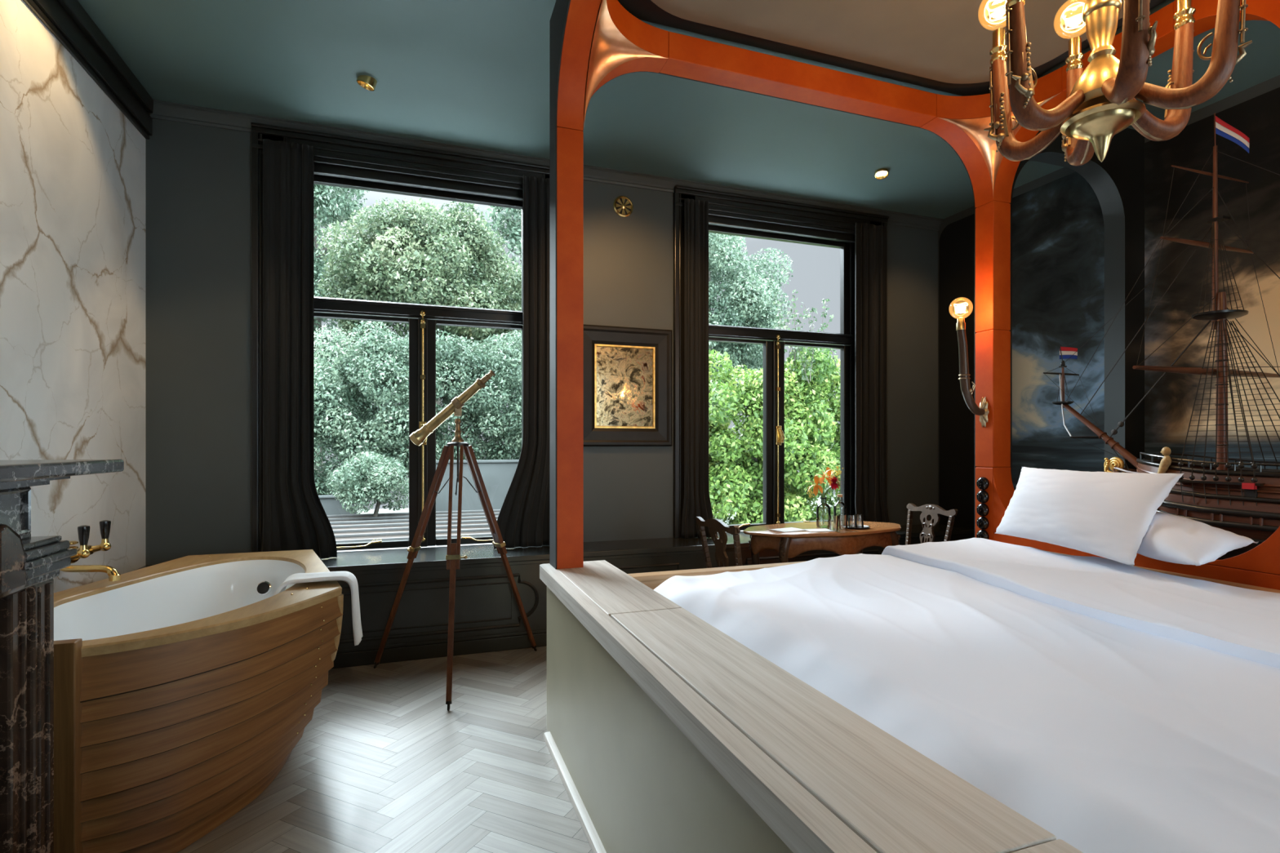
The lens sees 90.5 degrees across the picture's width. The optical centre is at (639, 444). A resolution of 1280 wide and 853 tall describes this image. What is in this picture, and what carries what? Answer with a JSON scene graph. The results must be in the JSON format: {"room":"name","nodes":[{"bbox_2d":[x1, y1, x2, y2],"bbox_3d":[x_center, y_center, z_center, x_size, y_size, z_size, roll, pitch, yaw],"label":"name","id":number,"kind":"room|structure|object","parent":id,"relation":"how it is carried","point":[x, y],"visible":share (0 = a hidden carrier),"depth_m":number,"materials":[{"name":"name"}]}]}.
{"room":"hotel room","nodes":[
{"label":"hotel room","id":0,"kind":"room"},
{"bbox_2d":[0,0,145,592],"bbox_3d":[-1.666,-0.260,0.197,0.012,3.120,7.480,0,0,-19],"label":"wall","id":1,"kind":"structure","parent":0,"point":[73,164],"depth_m":2.90,"materials":[{"name":"white stone"}]},
{"bbox_2d":[22,0,153,139],"bbox_3d":[-1.632,-1.902,0.208,0.060,0.214,7.479,0,0,-19],"label":"trim","id":2,"kind":"structure","parent":1,"relation":"attached to","point":[68,20],"depth_m":3.08,"materials":[{"name":"black paint"}]},
{"bbox_2d":[59,520,120,581],"bbox_3d":[-2.415,0.463,2.800,0.308,0.228,0.344,0,0,-19],"label":"tap","id":3,"kind":"object","parent":1,"relation":"attached to","point":[85,550],"visible":0.7,"depth_m":2.74,"materials":[{"name":"gold metal"}]},
{"bbox_2d":[177,646,592,852],"bbox_3d":[1.131,1.301,1.183,5.920,0.002,7.480,0,0,-19],"label":"floor","id":4,"kind":"structure","parent":0,"point":[381,764],"depth_m":2.51,"materials":[{"name":"grey wood"}]},
{"bbox_2d":[0,459,124,852],"bbox_3d":[-1.537,0.671,0.887,0.689,1.258,1.839,0,0,-19],"label":"fireplace","id":5,"kind":"object","parent":4,"relation":"on","point":[28,565],"visible":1,"depth_m":1.65,"materials":[{"name":"stone"}]},
{"bbox_2d":[0,459,124,482],"bbox_3d":[-1.537,0.060,0.887,0.689,0.036,1.839,0,0,-19],"label":"mantel shelf","id":6,"kind":"object","parent":5,"relation":"attached to","point":[18,470],"depth_m":1.54,"materials":[{"name":"grey stone"}]},
{"bbox_2d":[53,549,343,852],"bbox_3d":[-1.866,0.940,2.714,1.118,0.721,1.767,0,0,-19],"label":"bathtub","id":7,"kind":"object","parent":4,"relation":"on","point":[184,687],"visible":0.88,"depth_m":2.12,"materials":[{"name":"brown wood"}]},
{"bbox_2d":[53,560,305,640],"bbox_3d":[-1.891,0.859,2.671,0.823,0.493,1.502,0,0,-19],"label":"basin","id":8,"kind":"object","parent":7,"relation":"in","point":[173,600],"depth_m":2.82,"materials":[{"name":"white ceramic"}]},
{"bbox_2d":[273,571,362,645],"bbox_3d":[-1.419,0.723,2.760,0.395,0.321,0.181,0,0,-25],"label":"towel","id":9,"kind":"object","parent":7,"relation":"on","point":[348,577],"visible":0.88,"depth_m":2.76,"materials":[{"name":"white fabric"}]},
{"bbox_2d":[373,369,537,711],"bbox_3d":[-0.975,0.438,3.488,0.951,1.724,0.772,0,0,-19],"label":"telescope","id":10,"kind":"object","parent":4,"relation":"on","point":[453,557],"visible":1,"depth_m":3.59,"materials":[{"name":"brown wood"}]},
{"bbox_2d":[695,516,742,568],"bbox_3d":[0.680,0.870,3.844,0.530,0.868,0.508,0,0,-21],"label":"carved chair","id":11,"kind":"object","parent":4,"relation":"on","point":[716,525],"visible":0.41,"depth_m":3.74,"materials":[{"name":"brown wood"}]},
{"bbox_2d":[742,521,901,564],"bbox_3d":[1.258,0.928,4.325,1.237,0.736,0.587,0,0,-19],"label":"table","id":12,"kind":"object","parent":4,"relation":"on","point":[842,541],"visible":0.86,"depth_m":4.09,"materials":[{"name":"brown wood"}]},
{"bbox_2d":[768,527,804,532],"bbox_3d":[0.972,0.557,4.160,0.200,0.004,0.144,0,0,-29],"label":"booklet","id":13,"kind":"object","parent":12,"relation":"on","point":[788,529],"visible":1,"depth_m":4.13,"materials":[{"name":"white paper"}]},
{"bbox_2d":[802,528,835,532],"bbox_3d":[1.165,0.557,4.138,0.170,0.004,0.120,0,0,-11],"label":"booklet","id":14,"kind":"object","parent":12,"relation":"on","point":[806,530],"visible":0.94,"depth_m":4.13,"materials":[{"name":"white paper"}]},
{"bbox_2d":[816,497,831,527],"bbox_3d":[1.250,0.456,4.322,0.094,0.203,0.094,0,0,-19],"label":"glass bottle","id":15,"kind":"object","parent":12,"relation":"on","point":[825,498],"visible":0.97,"depth_m":4.34,"materials":[{"name":"glass"}]},
{"bbox_2d":[804,485,822,508],"bbox_3d":[1.183,0.407,4.272,0.167,0.265,0.062,0,0,-19],"label":"sprig","id":16,"kind":"object","parent":15,"relation":"in","point":[809,486],"visible":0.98,"depth_m":4.27,"materials":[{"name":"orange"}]},
{"bbox_2d":[807,475,826,524],"bbox_3d":[1.198,0.372,4.243,0.158,0.334,0.120,0,0,-19],"label":"lily","id":17,"kind":"object","parent":15,"relation":"in","point":[816,486],"visible":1,"depth_m":4.24,"materials":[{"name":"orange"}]},
{"bbox_2d":[812,486,832,495],"bbox_3d":[1.249,0.316,4.331,0.158,0.067,0.161,0,0,-19],"label":"greens","id":18,"kind":"object","parent":15,"relation":"in","point":[826,488],"visible":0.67,"depth_m":4.32,"materials":[{"name":"green"}]},
{"bbox_2d":[813,466,832,499],"bbox_3d":[1.241,0.344,4.281,0.138,0.390,0.079,0,0,-19],"label":"lily","id":19,"kind":"object","parent":15,"relation":"in","point":[822,478],"visible":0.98,"depth_m":4.28,"materials":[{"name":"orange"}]},
{"bbox_2d":[823,466,839,497],"bbox_3d":[1.310,0.345,4.375,0.164,0.388,0.066,0,0,-40],"label":"lily","id":20,"kind":"object","parent":15,"relation":"in","point":[829,472],"visible":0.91,"depth_m":4.38,"materials":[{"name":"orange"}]},
{"bbox_2d":[823,476,841,518],"bbox_3d":[1.298,0.375,4.283,0.123,0.328,0.045,0,0,21],"label":"dahlia","id":21,"kind":"object","parent":15,"relation":"in","point":[834,485],"visible":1,"depth_m":4.28,"materials":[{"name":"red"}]},
{"bbox_2d":[823,466,843,519],"bbox_3d":[1.320,0.344,4.412,0.218,0.392,0.086,0,0,-31],"label":"sprig","id":22,"kind":"object","parent":15,"relation":"in","point":[836,471],"visible":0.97,"depth_m":4.42,"materials":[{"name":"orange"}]},
{"bbox_2d":[828,515,839,531],"bbox_3d":[1.263,0.508,4.130,0.062,0.098,0.062,0,0,-19],"label":"drinking glass","id":23,"kind":"object","parent":12,"relation":"on","point":[829,516],"visible":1,"depth_m":4.12,"materials":[{"name":"clear glass"}]},
{"bbox_2d":[833,494,846,525],"bbox_3d":[1.394,0.451,4.420,0.086,0.213,0.086,0,0,-19],"label":"glass bottle","id":24,"kind":"object","parent":12,"relation":"on","point":[838,495],"visible":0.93,"depth_m":4.44,"materials":[{"name":"glass"}]},
{"bbox_2d":[838,514,848,528],"bbox_3d":[1.350,0.511,4.214,0.060,0.093,0.060,0,0,-19],"label":"drinking glass","id":25,"kind":"object","parent":12,"relation":"on","point":[846,516],"visible":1,"depth_m":4.20,"materials":[{"name":"clear glass"}]},
{"bbox_2d":[842,524,870,529],"bbox_3d":[1.457,0.553,4.273,0.180,0.012,0.180,0,0,-19],"label":"serving tray","id":26,"kind":"object","parent":12,"relation":"on","point":[851,526],"visible":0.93,"depth_m":4.26,"materials":[{"name":"black paint"}]},
{"bbox_2d":[848,514,857,528],"bbox_3d":[1.428,0.512,4.263,0.060,0.083,0.060,0,0,-19],"label":"drinking glass","id":27,"kind":"object","parent":26,"relation":"on","point":[849,516],"visible":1,"depth_m":4.25,"materials":[{"name":"clear glass"}]},
{"bbox_2d":[854,514,863,527],"bbox_3d":[1.486,0.512,4.301,0.060,0.083,0.060,0,0,-19],"label":"drinking glass","id":28,"kind":"object","parent":26,"relation":"on","point":[855,514],"visible":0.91,"depth_m":4.29,"materials":[{"name":"clear glass"}]},
{"bbox_2d":[539,0,1279,852],"bbox_3d":[1.354,-0.350,1.859,2.730,3.300,3.205,0,0,-19],"label":"canopy bed","id":29,"kind":"object","parent":4,"relation":"on","point":[667,733],"visible":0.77,"depth_m":2.59,"materials":[{"name":"wood"}]},
{"bbox_2d":[653,537,1279,852],"bbox_3d":[1.333,0.613,1.839,1.992,0.261,2.829,0,0,-19],"label":"duvet","id":30,"kind":"object","parent":29,"relation":"on","point":[1113,706],"visible":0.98,"depth_m":1.60,"materials":[{"name":"white fabric"}]},
{"bbox_2d":[995,466,1183,566],"bbox_3d":[1.964,0.290,2.897,0.373,0.350,0.881,0,0,-14],"label":"pillow","id":31,"kind":"object","parent":30,"relation":"on","point":[1108,515],"visible":1,"depth_m":2.75,"materials":[{"name":"white fabric"}]},
{"bbox_2d":[948,297,988,427],"bbox_3d":[1.896,-0.475,3.661,0.236,0.746,0.124,0,0,-19],"label":"wall sconce","id":32,"kind":"object","parent":29,"relation":"attached to","point":[966,392],"visible":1,"depth_m":3.64,"materials":[{"name":"brown metal"}]},
{"bbox_2d":[955,316,965,330],"bbox_3d":[1.843,-0.696,3.643,0.048,0.072,0.048,0,0,-19],"label":"socket","id":33,"kind":"object","parent":32,"relation":"attached to","point":[961,324],"depth_m":3.63,"materials":[{"name":"gold metal"}]},
{"bbox_2d":[976,529,989,539],"bbox_3d":[1.985,0.533,3.696,0.046,0.076,0.076,0,0,-19],"label":"switch","id":34,"kind":"object","parent":29,"relation":"attached to","point":[983,534],"visible":0.77,"depth_m":3.68,"materials":[{"name":"black plastic"}]},
{"bbox_2d":[976,516,989,529],"bbox_3d":[1.985,0.456,3.696,0.046,0.076,0.076,0,0,-19],"label":"switch","id":35,"kind":"object","parent":29,"relation":"attached to","point":[982,522],"visible":1,"depth_m":3.68,"materials":[{"name":"black plastic"}]},
{"bbox_2d":[976,503,989,516],"bbox_3d":[1.985,0.379,3.696,0.046,0.076,0.076,0,0,-19],"label":"switch","id":36,"kind":"object","parent":29,"relation":"attached to","point":[982,509],"visible":1,"depth_m":3.68,"materials":[{"name":"black plastic"}]},
{"bbox_2d":[976,490,989,503],"bbox_3d":[1.985,0.302,3.696,0.046,0.076,0.076,0,0,-19],"label":"switch","id":37,"kind":"object","parent":29,"relation":"attached to","point":[982,496],"visible":1,"depth_m":3.68,"materials":[{"name":"black plastic"}]},
{"bbox_2d":[976,476,989,489],"bbox_3d":[1.985,0.225,3.696,0.046,0.076,0.076,0,0,-19],"label":"switch","id":38,"kind":"object","parent":29,"relation":"attached to","point":[982,483],"visible":1,"depth_m":3.68,"materials":[{"name":"black plastic"}]},
{"bbox_2d":[977,0,1252,165],"bbox_3d":[1.357,-1.406,1.864,0.678,1.082,0.656,0,0,-19],"label":"chandelier","id":39,"kind":"object","parent":29,"relation":"hanging from","point":[1100,103],"visible":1,"depth_m":1.82,"materials":[{"name":"gold metal"}]},
{"bbox_2d":[989,27,1007,66],"bbox_3d":[1.179,-1.307,2.085,0.052,0.106,0.052,0,0,-19],"label":"socket","id":40,"kind":"object","parent":39,"relation":"attached to","point":[997,52],"depth_m":2.07,"materials":[{"name":"gold metal"}]},
{"bbox_2d":[1004,0,1025,8],"bbox_3d":[1.077,-1.307,1.820,0.052,0.106,0.052,0,0,-19],"label":"socket","id":41,"kind":"object","parent":39,"relation":"attached to","point":[1011,4],"depth_m":1.80,"materials":[{"name":"gold metal"}]},
{"bbox_2d":[1065,36,1084,72],"bbox_3d":[1.460,-1.307,2.128,0.052,0.106,0.052,0,0,-19],"label":"socket","id":42,"kind":"object","parent":39,"relation":"attached to","point":[1074,63],"depth_m":2.11,"materials":[{"name":"gold metal"}]},
{"bbox_2d":[1173,0,1195,31],"bbox_3d":[1.638,-1.307,1.907,0.052,0.106,0.052,0,0,-19],"label":"socket","id":43,"kind":"object","parent":39,"relation":"attached to","point":[1184,17],"depth_m":1.89,"materials":[{"name":"gold metal"}]},
{"bbox_2d":[1137,511,1257,565],"bbox_3d":[2.078,0.368,2.647,0.480,0.192,0.710,0,0,-19],"label":"pillow","id":44,"kind":"object","parent":29,"relation":"on","point":[1169,538],"visible":0.51,"depth_m":2.42,"materials":[{"name":"white fabric"}]},
{"bbox_2d":[905,502,958,545],"bbox_3d":[1.905,0.870,4.593,0.530,0.868,0.508,0,0,-15],"label":"carved chair","id":45,"kind":"object","parent":4,"relation":"on","point":[926,535],"visible":0.37,"depth_m":4.64,"materials":[{"name":"brown wood"}]},
{"bbox_2d":[1043,112,1279,559],"bbox_3d":[2.944,-0.575,3.016,1.150,2.350,2.050,0,0,-19],"label":"model ship","id":46,"kind":"object","parent":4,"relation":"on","point":[1239,500],"visible":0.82,"depth_m":3.13,"materials":[{"name":"brown wood"}]},
{"bbox_2d":[145,99,943,565],"bbox_3d":[-0.161,-0.355,4.846,6.520,3.310,0.412,0,0,-19],"label":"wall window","id":47,"kind":"structure","parent":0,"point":[198,178],"depth_m":3.89,"materials":[{"name":"grey paint"}]},
{"bbox_2d":[250,122,549,552],"bbox_3d":[-1.482,-0.629,4.321,1.980,2.670,0.295,0,0,-19],"label":"window","id":48,"kind":"structure","parent":47,"relation":"attached to","point":[340,161],"depth_m":4.29,"materials":[{"name":"black paint"}]},
{"bbox_2d":[261,138,337,559],"bbox_3d":[-2.100,-0.579,3.903,0.430,2.563,0.086,0,0,-19],"label":"curtain","id":49,"kind":"object","parent":48,"relation":"hanging from","point":[295,517],"visible":0.99,"depth_m":3.90,"materials":[{"name":"black fabric"}]},
{"bbox_2d":[613,195,633,217],"bbox_3d":[-0.122,-1.770,4.699,0.156,0.156,0.017,0,0,-19],"label":"air vent","id":50,"kind":"object","parent":47,"relation":"attached to","point":[622,207],"visible":1,"depth_m":4.70,"materials":[{"name":"gold metal"}]},
{"bbox_2d":[615,198,631,214],"bbox_3d":[-0.123,-1.770,4.701,0.118,0.118,0.005,0,0,-19],"label":"grille","id":51,"kind":"object","parent":50,"relation":"attached to","point":[623,206],"depth_m":4.70,"materials":[{"name":"gold metal"}]},
{"bbox_2d":[583,324,672,446],"bbox_3d":[-0.107,-0.430,4.689,0.737,0.880,0.045,0,0,-19],"label":"framed picture","id":52,"kind":"object","parent":47,"relation":"attached to","point":[628,371],"visible":0.87,"depth_m":4.70},
{"bbox_2d":[596,346,652,426],"bbox_3d":[-0.113,-0.430,4.703,0.441,0.584,0.006,0,0,-19],"label":"mirror glass","id":53,"kind":"object","parent":52,"relation":"attached to","point":[624,373],"depth_m":4.70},
{"bbox_2d":[673,185,888,537],"bbox_3d":[1.159,-0.629,5.252,1.980,2.670,0.295,0,0,-19],"label":"window","id":54,"kind":"structure","parent":47,"relation":"attached to","point":[729,213],"depth_m":5.29,"materials":[{"name":"black paint"}]},
{"bbox_2d":[77,0,1279,218],"bbox_3d":[1.122,-2.135,1.207,6.520,0.250,8.130,0,0,-19],"label":"ceiling","id":55,"kind":"structure","parent":0,"point":[472,73],"depth_m":3.61,"materials":[{"name":"teal paint"}]},
{"bbox_2d":[356,73,378,91],"bbox_3d":[-1.496,-2.003,3.486,0.115,0.084,0.112,0,0,-19],"label":"recessed light","id":56,"kind":"object","parent":55,"relation":"in","point":[369,82],"visible":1,"depth_m":3.46,"materials":[{"name":"gold metal"}]},
{"bbox_2d":[873,168,889,179],"bbox_3d":[1.773,-2.004,4.653,0.112,0.086,0.115,0,0,-19],"label":"recessed light","id":57,"kind":"object","parent":55,"relation":"in","point":[881,175],"visible":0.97,"depth_m":4.66,"materials":[{"name":"gold metal"}]},
{"bbox_2d":[1009,128,1144,479],"bbox_3d":[2.678,-0.355,3.941,1.149,3.310,0.128,0,0,-19],"label":"wall partition","id":58,"kind":"structure","parent":0,"point":[1117,182],"depth_m":4.04,"materials":[{"name":"grey paint"}]},
{"bbox_2d":[937,75,1279,537],"bbox_3d":[4.110,-0.355,2.075,0.308,3.310,7.780,0,0,-19],"label":"wall","id":59,"kind":"structure","parent":0,"point":[1058,227],"depth_m":4.05,"materials":[{"name":"black paint"}]},
{"bbox_2d":[134,524,974,669],"bbox_3d":[-0.070,1.003,4.571,5.910,0.594,0.552,0,0,-19],"label":"wainscoting","id":60,"kind":"structure","parent":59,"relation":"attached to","point":[488,618],"depth_m":3.98,"materials":[{"name":"paint"}]},
{"bbox_2d":[493,174,549,549],"bbox_3d":[-0.767,-0.579,4.383,0.489,2.563,0.066,0,0,-19],"label":"curtain","id":61,"kind":"object","parent":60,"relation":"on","point":[523,517],"visible":0.68,"depth_m":4.40,"materials":[{"name":"black fabric"}]},
{"bbox_2d":[681,198,713,538],"bbox_3d":[0.434,-0.579,4.811,0.250,2.562,0.077,0,0,-7],"label":"curtain","id":62,"kind":"object","parent":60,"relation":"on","point":[696,500],"visible":0.95,"depth_m":4.80,"materials":[{"name":"black fabric"}]},
{"bbox_2d":[854,222,888,522],"bbox_3d":[1.954,-0.579,5.342,0.342,2.562,0.072,0,0,-23],"label":"curtain","id":63,"kind":"object","parent":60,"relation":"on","point":[871,247],"visible":0.95,"depth_m":5.34,"materials":[{"name":"black fabric"}]},
{"label":"outside","id":64,"kind":"structure","parent":0,"visible":0},
{"bbox_2d":[356,494,836,524],"bbox_3d":[-3.598,4.300,25.230,70.000,0.200,40.020,0,0,-19],"label":"ground","id":65,"kind":"structure","parent":64,"point":[819,501],"depth_m":40.60,"materials":[{"name":"white"}]},
{"bbox_2d":[318,494,356,515],"bbox_3d":[-6.218,2.520,10.187,3.090,3.360,0.210,0,0,-19],"label":"wall","id":66,"kind":"structure","parent":65,"relation":"on","point":[331,505],"depth_m":10.50,"materials":[{"name":"grey paint"}]},
{"bbox_2d":[314,183,387,477],"bbox_3d":[-9.467,-2.548,18.174,4.739,13.515,4.117,0,0,20],"label":"tree","id":67,"kind":"object","parent":65,"relation":"on","point":[336,203],"visible":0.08,"depth_m":18.12,"materials":[{"name":"green plant"}]},
{"bbox_2d":[326,509,500,542],"bbox_3d":[-4.314,2.667,8.923,8.800,3.065,3.400,0,0,-19],"label":"roof","id":68,"kind":"structure","parent":65,"relation":"on","point":[392,526],"depth_m":9.06,"materials":[{"name":"grey metal"}]},
{"bbox_2d":[324,450,408,516],"bbox_3d":[-4.260,0.621,10.013,1.404,1.062,1.180,0,0,-19],"label":"tree","id":69,"kind":"object","parent":68,"relation":"on","point":[350,483],"visible":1,"depth_m":9.78,"materials":[{"name":"green plant"}]},
{"bbox_2d":[314,320,521,497],"bbox_3d":[-4.168,0.911,12.034,5.734,6.593,2.688,0,0,-19],"label":"tree","id":70,"kind":"object","parent":65,"relation":"on","point":[344,433],"visible":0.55,"depth_m":11.54,"materials":[{"name":"green plant"}]},
{"bbox_2d":[316,197,521,443],"bbox_3d":[-4.780,-0.827,15.105,5.215,10.071,4.248,0,0,-35],"label":"tree","id":71,"kind":"object","parent":65,"relation":"on","point":[418,251],"visible":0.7,"depth_m":13.90,"materials":[{"name":"green plant"}]},
{"bbox_2d":[435,459,519,511],"bbox_3d":[-2.415,2.235,11.581,2.710,3.930,0.210,0,0,-19],"label":"wall","id":72,"kind":"structure","parent":65,"relation":"on","point":[497,475],"depth_m":11.35,"materials":[{"name":"grey paint"}]},
{"bbox_2d":[445,205,521,452],"bbox_3d":[-4.453,-2.982,24.377,7.112,14.370,5.123,0,0,-5],"label":"tree","id":73,"kind":"object","parent":65,"relation":"on","point":[514,235],"visible":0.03,"depth_m":23.38,"materials":[{"name":"green plant"}]},
{"bbox_2d":[708,232,793,410],"bbox_3d":[1.749,-1.298,16.864,4.961,11.008,4.151,0,0,-19],"label":"tree","id":74,"kind":"object","parent":65,"relation":"on","point":[753,308],"visible":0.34,"depth_m":15.78,"materials":[{"name":"green plant"}]},
{"bbox_2d":[708,346,839,524],"bbox_3d":[2.020,1.308,9.770,4.446,5.803,2.019,0,0,-19],"label":"tree","id":75,"kind":"object","parent":65,"relation":"on","point":[737,482],"visible":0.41,"depth_m":9.27,"materials":[{"name":"green plant"}]},
{"bbox_2d":[773,289,836,383],"bbox_3d":[2.835,-1.606,9.502,1.700,1.390,0.889,0,0,5],"label":"twigs","id":76,"kind":"object","parent":75,"relation":"attached to","point":[793,300],"visible":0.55,"depth_m":9.43,"materials":[{"name":"green plant"}]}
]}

